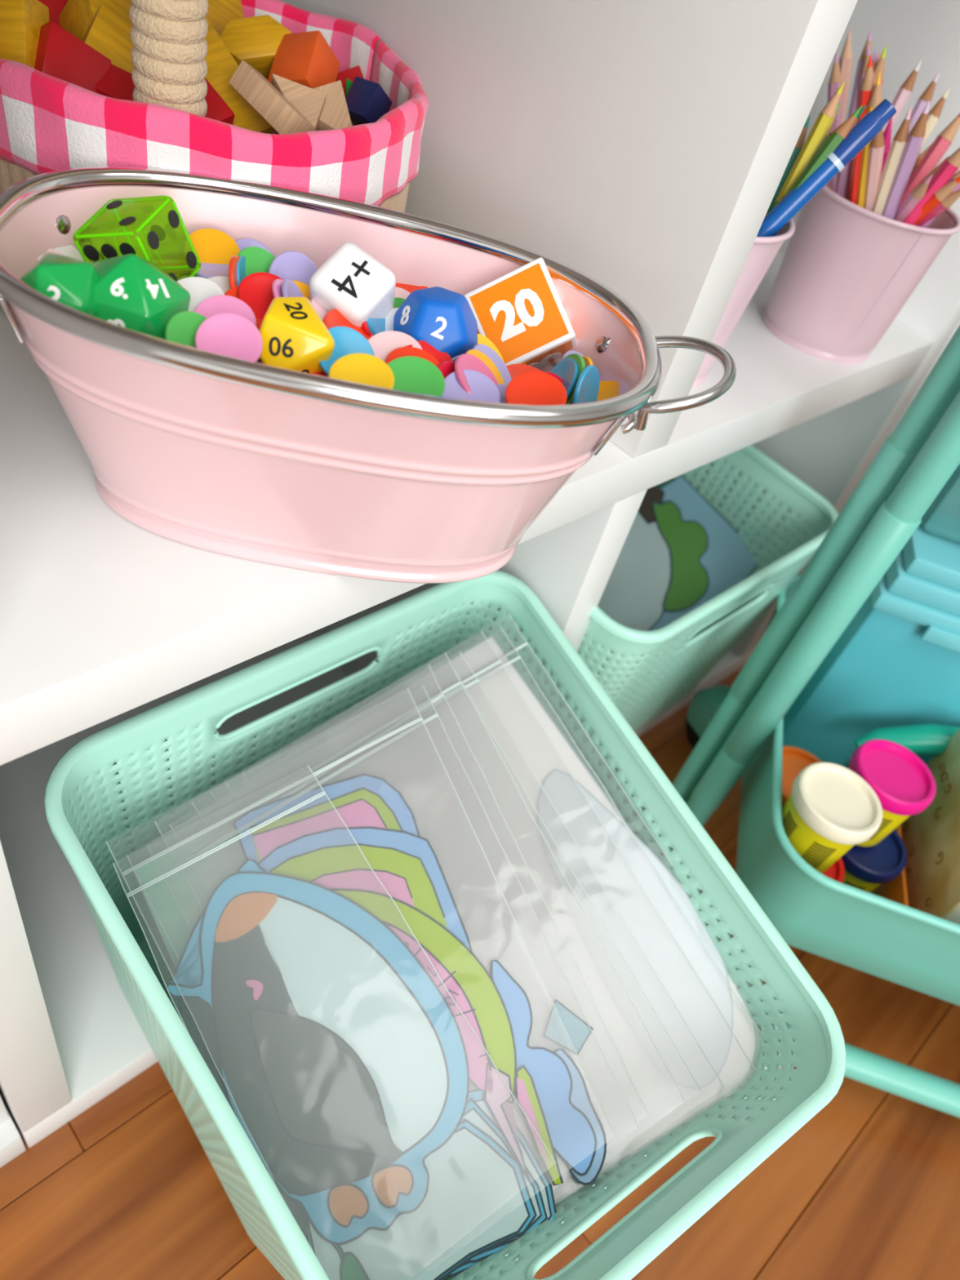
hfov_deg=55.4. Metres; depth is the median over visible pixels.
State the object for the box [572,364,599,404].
counter
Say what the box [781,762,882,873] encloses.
pot
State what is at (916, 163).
pencil
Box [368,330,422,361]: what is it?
chip
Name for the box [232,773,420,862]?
printed card
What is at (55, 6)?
wooden block
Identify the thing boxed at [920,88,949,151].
pencil
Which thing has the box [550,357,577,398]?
token
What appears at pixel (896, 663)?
lidded box
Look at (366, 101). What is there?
wooden block
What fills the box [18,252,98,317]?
die
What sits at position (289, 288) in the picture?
counter token
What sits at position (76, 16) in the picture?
wooden block
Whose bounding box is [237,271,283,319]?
counter token
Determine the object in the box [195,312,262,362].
chip
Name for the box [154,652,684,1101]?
bag
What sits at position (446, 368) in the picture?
chip
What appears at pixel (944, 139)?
pencil
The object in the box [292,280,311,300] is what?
counter token
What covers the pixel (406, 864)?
printed card
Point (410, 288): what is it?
counter token
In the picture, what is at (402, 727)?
bag
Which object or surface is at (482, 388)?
chip
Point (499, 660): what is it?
bag
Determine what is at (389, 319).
chip
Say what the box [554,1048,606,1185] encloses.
printed card
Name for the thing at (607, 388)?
counter
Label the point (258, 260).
counter token
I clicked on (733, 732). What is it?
rolling cart
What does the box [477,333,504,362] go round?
token
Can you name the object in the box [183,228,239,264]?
counter token
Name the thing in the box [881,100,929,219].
pencil
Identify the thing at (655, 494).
printed card
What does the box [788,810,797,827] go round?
print
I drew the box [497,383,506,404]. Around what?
counter
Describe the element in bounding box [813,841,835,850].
print
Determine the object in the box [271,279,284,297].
counter token
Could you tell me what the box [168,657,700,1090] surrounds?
bag
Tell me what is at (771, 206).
pencil
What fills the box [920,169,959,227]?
pencil
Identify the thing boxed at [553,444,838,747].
storage bin
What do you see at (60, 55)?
wooden block
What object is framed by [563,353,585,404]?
token
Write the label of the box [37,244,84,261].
counter token
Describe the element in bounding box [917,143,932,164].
pencil
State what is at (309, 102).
wooden block
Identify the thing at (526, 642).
bag
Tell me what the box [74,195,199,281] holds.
die
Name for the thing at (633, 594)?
printed card
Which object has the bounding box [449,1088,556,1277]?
printed card
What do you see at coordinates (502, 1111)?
printed card
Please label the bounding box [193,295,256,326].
counter token
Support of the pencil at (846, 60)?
in the pencil cup at (846, 271)
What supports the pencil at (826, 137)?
in the pencil cup at (764, 250)
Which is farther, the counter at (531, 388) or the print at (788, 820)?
the print at (788, 820)
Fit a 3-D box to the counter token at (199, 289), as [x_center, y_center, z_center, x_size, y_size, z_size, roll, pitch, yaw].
[-0.104,-0.124,0.335,0.022,0.010,0.020,19,44,2]
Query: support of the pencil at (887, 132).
in the pencil cup at (846, 271)
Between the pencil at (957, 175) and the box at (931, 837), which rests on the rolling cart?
the box at (931, 837)
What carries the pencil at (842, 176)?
in the pencil cup at (846, 271)
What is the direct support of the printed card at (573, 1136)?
in the bag at (402, 727)
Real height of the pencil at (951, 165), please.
0.146 m
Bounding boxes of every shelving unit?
[0,0,959,1147]
[0,1095,26,1167]
[748,320,959,658]
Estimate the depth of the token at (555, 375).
0.35 m
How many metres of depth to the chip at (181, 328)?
0.31 m
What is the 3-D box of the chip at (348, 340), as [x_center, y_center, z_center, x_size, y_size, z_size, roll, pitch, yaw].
[-0.048,-0.102,0.330,0.022,0.014,0.018,-17,54,-31]
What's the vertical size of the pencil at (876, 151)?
0.141 m
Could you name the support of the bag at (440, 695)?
in the storage bin at (91, 800)
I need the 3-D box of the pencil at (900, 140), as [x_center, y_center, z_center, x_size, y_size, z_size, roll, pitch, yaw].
[0.246,-0.252,0.577,0.035,0.148,0.008,2,46,-15]
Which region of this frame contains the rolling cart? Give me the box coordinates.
[671,324,959,1118]
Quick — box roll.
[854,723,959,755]
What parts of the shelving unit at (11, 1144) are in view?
panel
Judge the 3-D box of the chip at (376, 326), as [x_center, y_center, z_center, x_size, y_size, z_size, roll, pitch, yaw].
[-0.041,-0.127,0.361,0.013,0.019,0.022,16,44,-1]
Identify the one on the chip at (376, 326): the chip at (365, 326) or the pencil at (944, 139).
the chip at (365, 326)
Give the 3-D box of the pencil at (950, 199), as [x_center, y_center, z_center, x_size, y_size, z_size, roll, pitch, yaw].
[0.256,-0.256,0.603,0.008,0.123,0.094,-6,49,-22]
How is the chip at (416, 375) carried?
in the tub
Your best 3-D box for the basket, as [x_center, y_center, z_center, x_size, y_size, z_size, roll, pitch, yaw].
[-0.127,-0.304,0.406,0.225,0.303,0.225,9,45,-9]
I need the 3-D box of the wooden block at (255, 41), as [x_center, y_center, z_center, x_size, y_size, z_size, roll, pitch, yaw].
[-0.117,-0.306,0.476,0.036,0.034,0.034,8,45,-10]
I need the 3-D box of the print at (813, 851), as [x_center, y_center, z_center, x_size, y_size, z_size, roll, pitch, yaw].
[0.217,0.135,0.584,0.015,0.002,0.001,19,44,2]
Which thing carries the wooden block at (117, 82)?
in the basket
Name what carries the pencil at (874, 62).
in the pencil cup at (846, 271)
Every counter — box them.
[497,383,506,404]
[504,371,566,404]
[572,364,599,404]
[596,380,618,401]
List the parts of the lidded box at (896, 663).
box lid, lid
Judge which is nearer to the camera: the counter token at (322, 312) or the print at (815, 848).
the counter token at (322, 312)
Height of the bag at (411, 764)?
0.094 m
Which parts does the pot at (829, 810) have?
pot, lid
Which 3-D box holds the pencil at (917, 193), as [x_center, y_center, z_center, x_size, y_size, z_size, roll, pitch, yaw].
[0.258,-0.255,0.602,0.008,0.124,0.094,19,44,2]
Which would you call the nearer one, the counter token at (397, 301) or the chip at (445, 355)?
the chip at (445, 355)
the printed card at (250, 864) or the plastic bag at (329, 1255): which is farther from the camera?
the printed card at (250, 864)
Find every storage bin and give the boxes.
[44,570,846,1279]
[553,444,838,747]
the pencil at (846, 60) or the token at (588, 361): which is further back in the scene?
the pencil at (846, 60)
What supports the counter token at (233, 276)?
on the counter token at (241, 269)
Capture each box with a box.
[782,523,959,768]
[900,728,959,924]
[920,464,959,542]
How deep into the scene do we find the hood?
0.84 m
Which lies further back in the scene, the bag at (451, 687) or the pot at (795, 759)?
the pot at (795, 759)
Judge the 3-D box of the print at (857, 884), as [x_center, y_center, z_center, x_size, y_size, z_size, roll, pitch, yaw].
[0.266,0.174,0.648,0.015,0.002,0.001,19,44,2]
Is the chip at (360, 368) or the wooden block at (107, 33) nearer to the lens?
the chip at (360, 368)
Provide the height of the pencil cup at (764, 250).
0.097 m
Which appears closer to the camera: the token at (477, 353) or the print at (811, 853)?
the token at (477, 353)
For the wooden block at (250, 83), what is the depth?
0.41 m
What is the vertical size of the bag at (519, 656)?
0.099 m
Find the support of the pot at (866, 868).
on the rolling cart
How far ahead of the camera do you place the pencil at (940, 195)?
0.55 m
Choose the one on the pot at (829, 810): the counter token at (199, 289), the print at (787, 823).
the print at (787, 823)
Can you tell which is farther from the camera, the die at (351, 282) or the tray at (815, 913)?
the tray at (815, 913)
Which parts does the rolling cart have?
post, post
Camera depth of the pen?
0.48 m
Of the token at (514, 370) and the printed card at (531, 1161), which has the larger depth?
the printed card at (531, 1161)
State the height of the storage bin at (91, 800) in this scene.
0.260 m
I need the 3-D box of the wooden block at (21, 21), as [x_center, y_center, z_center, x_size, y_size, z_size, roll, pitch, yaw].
[-0.196,-0.253,0.389,0.025,0.040,0.031,16,44,-1]
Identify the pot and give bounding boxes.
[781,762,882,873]
[782,746,822,807]
[822,857,844,883]
[841,829,906,893]
[848,738,936,846]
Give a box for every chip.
[164,311,206,347]
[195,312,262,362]
[309,371,328,377]
[319,326,374,376]
[323,309,373,339]
[328,353,394,389]
[361,320,371,336]
[367,317,385,335]
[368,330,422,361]
[384,346,439,366]
[385,307,399,331]
[387,355,444,396]
[404,344,446,364]
[417,340,453,361]
[436,361,455,378]
[441,369,500,403]
[454,353,497,393]
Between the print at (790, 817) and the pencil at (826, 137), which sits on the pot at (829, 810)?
the print at (790, 817)
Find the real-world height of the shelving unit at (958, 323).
0.745 m
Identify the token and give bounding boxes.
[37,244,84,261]
[177,276,224,311]
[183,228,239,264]
[186,262,228,278]
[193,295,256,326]
[206,275,230,293]
[224,286,262,329]
[228,255,240,290]
[235,238,275,257]
[236,246,275,275]
[236,255,246,286]
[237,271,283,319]
[268,250,317,285]
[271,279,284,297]
[281,279,303,297]
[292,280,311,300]
[310,297,328,321]
[393,297,404,308]
[395,283,427,293]
[395,287,410,299]
[465,349,504,384]
[471,343,511,385]
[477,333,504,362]
[506,364,542,379]
[544,371,563,383]
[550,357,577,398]
[561,350,583,359]
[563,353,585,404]
[582,355,593,367]
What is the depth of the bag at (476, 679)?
0.50 m
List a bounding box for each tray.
[736,573,959,1005]
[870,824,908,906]
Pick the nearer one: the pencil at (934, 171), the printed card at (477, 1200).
the printed card at (477, 1200)
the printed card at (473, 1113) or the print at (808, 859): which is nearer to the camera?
the printed card at (473, 1113)
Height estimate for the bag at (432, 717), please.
0.095 m
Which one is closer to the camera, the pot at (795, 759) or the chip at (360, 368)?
the chip at (360, 368)
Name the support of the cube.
in the tub
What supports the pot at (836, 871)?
on the rolling cart
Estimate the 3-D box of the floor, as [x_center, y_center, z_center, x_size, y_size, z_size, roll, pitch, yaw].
[0.693,0.854,0.312,4.400,0.030,3.060,-26,59,-36]
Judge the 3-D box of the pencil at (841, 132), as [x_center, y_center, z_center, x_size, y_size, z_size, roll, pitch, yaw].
[0.152,-0.217,0.510,0.067,0.153,0.008,-13,51,-28]
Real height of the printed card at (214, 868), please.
0.084 m
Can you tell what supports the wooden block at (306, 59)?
in the basket
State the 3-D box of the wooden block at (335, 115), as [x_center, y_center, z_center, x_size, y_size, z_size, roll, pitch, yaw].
[-0.079,-0.254,0.444,0.031,0.028,0.030,-15,53,-29]
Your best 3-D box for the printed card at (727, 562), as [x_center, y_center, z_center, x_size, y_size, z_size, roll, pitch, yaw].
[0.165,-0.064,0.775,0.102,0.073,0.152,36,47,18]
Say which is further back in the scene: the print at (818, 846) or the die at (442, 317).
the print at (818, 846)
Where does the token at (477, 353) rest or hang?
on the counter at (501, 388)
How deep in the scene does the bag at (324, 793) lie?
0.46 m
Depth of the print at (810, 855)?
0.59 m
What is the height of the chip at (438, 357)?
0.009 m
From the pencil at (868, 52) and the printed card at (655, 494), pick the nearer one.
the pencil at (868, 52)
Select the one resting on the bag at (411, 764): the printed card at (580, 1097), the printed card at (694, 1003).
the printed card at (694, 1003)
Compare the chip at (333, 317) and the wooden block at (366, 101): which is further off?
the wooden block at (366, 101)
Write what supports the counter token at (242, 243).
in the tub
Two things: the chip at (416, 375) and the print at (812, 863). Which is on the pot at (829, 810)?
the print at (812, 863)
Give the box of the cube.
[463,257,577,369]
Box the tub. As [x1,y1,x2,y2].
[0,165,736,583]
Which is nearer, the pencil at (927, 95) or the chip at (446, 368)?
the chip at (446, 368)
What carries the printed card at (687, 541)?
on the printed card at (727, 562)
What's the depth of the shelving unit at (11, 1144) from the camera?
0.52 m
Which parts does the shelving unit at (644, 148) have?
panel, panel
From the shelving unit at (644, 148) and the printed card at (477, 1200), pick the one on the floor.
the shelving unit at (644, 148)
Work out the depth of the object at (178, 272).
0.37 m
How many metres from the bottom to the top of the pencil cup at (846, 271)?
0.097 m
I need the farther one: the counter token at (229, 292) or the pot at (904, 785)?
the pot at (904, 785)
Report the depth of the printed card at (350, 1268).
0.40 m
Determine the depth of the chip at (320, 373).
0.33 m
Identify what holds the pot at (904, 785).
on the pot at (866, 868)
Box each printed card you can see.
[132,766,341,1238]
[165,871,469,1245]
[174,857,267,974]
[177,998,308,1231]
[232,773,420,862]
[257,826,472,952]
[304,1119,537,1279]
[328,888,516,1103]
[339,1252,369,1279]
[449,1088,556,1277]
[462,1098,547,1262]
[484,1062,529,1181]
[490,960,596,1176]
[515,1065,563,1186]
[537,768,733,1088]
[542,999,593,1054]
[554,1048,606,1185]
[597,511,671,631]
[637,485,665,524]
[649,475,756,631]
[652,500,709,611]
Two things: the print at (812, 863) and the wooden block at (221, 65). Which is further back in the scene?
the print at (812, 863)
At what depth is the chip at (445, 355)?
0.35 m
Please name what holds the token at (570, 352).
in the tub
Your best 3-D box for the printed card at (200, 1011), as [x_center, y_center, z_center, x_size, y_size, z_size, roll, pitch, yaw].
[-0.113,0.214,0.420,0.019,0.028,0.121,-20,55,-33]
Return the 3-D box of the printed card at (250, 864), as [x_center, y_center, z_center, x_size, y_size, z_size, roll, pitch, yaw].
[-0.128,0.142,0.455,0.024,0.022,0.066,24,44,7]
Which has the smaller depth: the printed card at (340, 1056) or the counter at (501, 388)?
the counter at (501, 388)
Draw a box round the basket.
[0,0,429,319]
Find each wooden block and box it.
[0,0,48,68]
[34,21,111,94]
[38,0,67,26]
[58,0,133,40]
[81,4,134,74]
[94,63,134,101]
[204,16,274,133]
[204,77,234,124]
[205,0,244,35]
[219,14,291,79]
[228,60,314,133]
[267,30,340,88]
[271,73,326,130]
[313,80,351,130]
[335,65,364,97]
[345,75,391,125]
[345,78,352,97]
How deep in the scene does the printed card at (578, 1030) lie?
0.46 m
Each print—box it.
[782,818,791,835]
[782,822,789,837]
[784,815,793,832]
[786,813,795,830]
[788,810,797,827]
[801,855,822,863]
[803,853,825,862]
[804,860,820,866]
[805,850,826,859]
[807,848,829,857]
[808,846,831,855]
[811,844,834,853]
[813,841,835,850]
[845,880,866,888]
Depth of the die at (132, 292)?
0.31 m
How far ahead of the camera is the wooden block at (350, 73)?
0.50 m
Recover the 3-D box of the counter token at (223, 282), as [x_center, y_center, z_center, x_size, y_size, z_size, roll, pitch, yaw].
[-0.099,-0.132,0.351,0.022,0.007,0.021,26,45,9]
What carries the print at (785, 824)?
on the pot at (829, 810)
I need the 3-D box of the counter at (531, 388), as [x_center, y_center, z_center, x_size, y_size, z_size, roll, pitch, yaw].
[0.020,-0.087,0.325,0.022,0.009,0.021,33,46,15]
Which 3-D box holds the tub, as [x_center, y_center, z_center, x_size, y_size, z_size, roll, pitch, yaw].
[-0.061,-0.097,0.367,0.306,0.103,0.151,9,45,-8]
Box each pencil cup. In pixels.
[691,217,795,387]
[762,186,959,364]
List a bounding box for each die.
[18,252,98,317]
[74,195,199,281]
[90,253,190,339]
[258,297,334,373]
[309,241,395,327]
[393,286,477,361]
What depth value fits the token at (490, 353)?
0.35 m
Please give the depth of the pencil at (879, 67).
0.58 m
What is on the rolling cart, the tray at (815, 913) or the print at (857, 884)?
the tray at (815, 913)
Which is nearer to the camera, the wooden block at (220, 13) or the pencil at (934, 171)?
the wooden block at (220, 13)
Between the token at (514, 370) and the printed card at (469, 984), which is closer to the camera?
the token at (514, 370)
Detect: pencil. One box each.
[765,105,866,215]
[771,115,810,201]
[773,102,840,207]
[774,80,844,202]
[787,105,862,193]
[825,28,853,190]
[826,50,842,193]
[835,30,871,198]
[844,45,886,200]
[848,54,874,204]
[856,71,882,208]
[859,44,874,88]
[864,128,884,211]
[871,50,877,69]
[871,106,911,215]
[880,117,892,176]
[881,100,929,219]
[882,60,921,132]
[893,173,933,222]
[897,113,959,208]
[902,147,959,225]
[908,71,940,133]
[909,147,920,177]
[913,176,959,225]
[915,189,959,226]
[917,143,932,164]
[918,155,948,184]
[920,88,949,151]
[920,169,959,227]
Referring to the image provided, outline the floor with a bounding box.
[0,664,959,1279]
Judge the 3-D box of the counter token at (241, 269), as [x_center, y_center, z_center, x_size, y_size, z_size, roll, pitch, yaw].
[-0.093,-0.140,0.363,0.008,0.021,0.022,10,44,-7]
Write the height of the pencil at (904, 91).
0.158 m
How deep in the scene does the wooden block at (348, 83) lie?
0.48 m
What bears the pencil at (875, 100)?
in the pencil cup at (846, 271)
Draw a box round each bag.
[106,688,615,1191]
[112,764,555,1163]
[126,684,639,1127]
[146,664,648,1114]
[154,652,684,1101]
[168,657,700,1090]
[191,651,724,1086]
[210,631,756,1071]
[224,627,762,1035]
[242,613,751,986]
[300,1205,344,1279]
[323,635,780,1199]
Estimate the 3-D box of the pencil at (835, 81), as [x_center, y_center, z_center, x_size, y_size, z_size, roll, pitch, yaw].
[0.231,-0.287,0.603,0.074,0.155,0.008,31,46,14]
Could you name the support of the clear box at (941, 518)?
on the lidded box at (896, 663)
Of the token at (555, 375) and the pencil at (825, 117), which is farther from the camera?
the pencil at (825, 117)
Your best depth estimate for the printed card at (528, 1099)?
0.44 m
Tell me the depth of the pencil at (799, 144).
0.50 m
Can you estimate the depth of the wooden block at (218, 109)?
0.41 m
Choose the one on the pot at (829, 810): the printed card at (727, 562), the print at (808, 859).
the print at (808, 859)
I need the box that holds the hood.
[687,684,730,737]
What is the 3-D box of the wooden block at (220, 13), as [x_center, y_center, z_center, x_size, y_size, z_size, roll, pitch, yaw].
[-0.148,-0.338,0.502,0.038,0.041,0.030,40,48,22]
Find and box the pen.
[756,98,896,236]
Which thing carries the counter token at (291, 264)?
in the tub
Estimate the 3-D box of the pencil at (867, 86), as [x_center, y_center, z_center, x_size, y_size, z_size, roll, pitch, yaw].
[0.237,-0.265,0.575,0.070,0.165,0.008,16,44,-2]

